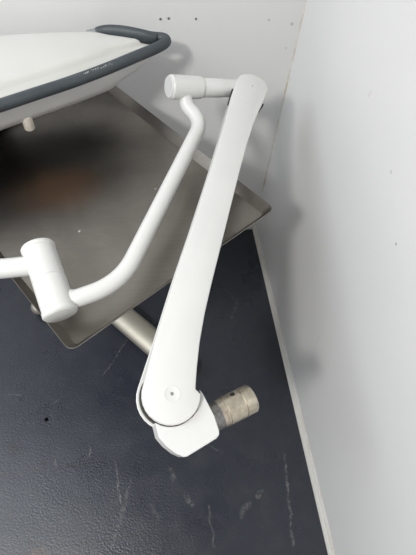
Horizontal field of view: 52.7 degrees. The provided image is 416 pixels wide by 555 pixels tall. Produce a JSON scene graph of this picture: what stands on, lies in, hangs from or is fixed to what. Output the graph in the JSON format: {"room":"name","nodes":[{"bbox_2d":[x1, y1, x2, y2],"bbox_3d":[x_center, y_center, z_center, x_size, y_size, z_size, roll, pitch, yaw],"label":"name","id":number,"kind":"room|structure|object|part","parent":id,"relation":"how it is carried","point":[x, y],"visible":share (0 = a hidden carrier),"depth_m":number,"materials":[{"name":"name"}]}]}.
{"room":"operating room","nodes":[
{"label":"operating room","id":0,"kind":"room"},
{"bbox_2d":[0,0,304,228],"bbox_3d":[-1.234,-0.887,0.934,3.300,2.500,0.100,-4,56,-7],"label":"wall","id":1,"kind":"structure","parent":0,"point":[228,39],"depth_m":1.33,"materials":[{"name":"white paint"}]},
{"bbox_2d":[260,0,306,197],"bbox_3d":[0.308,-0.957,1.066,0.005,2.450,0.005,-4,56,-7],"label":"trim","id":2,"kind":"structure","parent":1,"relation":"attached to","point":[305,3],"depth_m":1.49,"materials":[{"name":"white plastic"}]},
{"bbox_2d":[0,229,327,554],"bbox_3d":[-1.099,1.127,1.122,3.350,0.050,3.350,-4,56,-7],"label":"floor","id":3,"kind":"structure","parent":0,"point":[82,472],"depth_m":1.50,"materials":[{"name":"rubber"}]},
{"bbox_2d":[0,86,271,355],"bbox_3d":[-0.330,-0.022,1.429,0.600,0.825,0.756,-36,65,-25],"label":"tray table","id":4,"kind":"object","parent":3,"relation":"on","point":[85,180],"visible":0.62,"depth_m":1.10,"materials":[{"name":"silver metal"}]},
{"bbox_2d":[0,24,267,456],"bbox_3d":[-0.382,-0.286,1.036,1.325,0.269,0.987,20,57,9],"label":"lamp","id":5,"kind":"object","parent":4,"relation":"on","point":[41,74],"visible":1,"depth_m":0.94,"materials":[{"name":"white metal"}]},
{"bbox_3d":[-0.468,-0.403,1.092,0.027,0.039,0.027,-4,56,-7],"label":"lock knob","id":6,"kind":"part","parent":5,"relation":"part of","materials":[{"name":"beige plastic"}]},
{"bbox_3d":[-0.231,-0.687,1.184,0.175,0.041,0.032,5,56,-1],"label":"grip handle","id":7,"kind":"part","parent":5,"relation":"part of","materials":[{"name":"grey rubber"}]},
{"bbox_3d":[0.018,-0.145,0.950,0.110,0.157,0.921,12,56,4],"label":"spring arm","id":8,"kind":"part","parent":5,"relation":"part of","materials":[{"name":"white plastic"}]},
{"bbox_3d":[0.104,-0.475,1.122,0.093,0.037,0.082,12,56,4],"label":"hinge plate","id":9,"kind":"part","parent":5,"relation":"part of","materials":[{"name":"white plastic"}]},
{"bbox_2d":[256,0,415,554],"bbox_3d":[0.548,0.372,0.211,0.100,2.500,3.200,-4,56,-7],"label":"wall","id":10,"kind":"structure","parent":0,"point":[337,238],"depth_m":1.08,"materials":[{"name":"white paint"}]},
{"bbox_2d":[252,223,334,554],"bbox_3d":[0.420,1.064,1.218,0.008,0.046,3.200,-4,56,-7],"label":"baseboard","id":11,"kind":"structure","parent":10,"relation":"attached to","point":[314,483],"depth_m":1.60,"materials":[{"name":"white plastic"}]}
]}

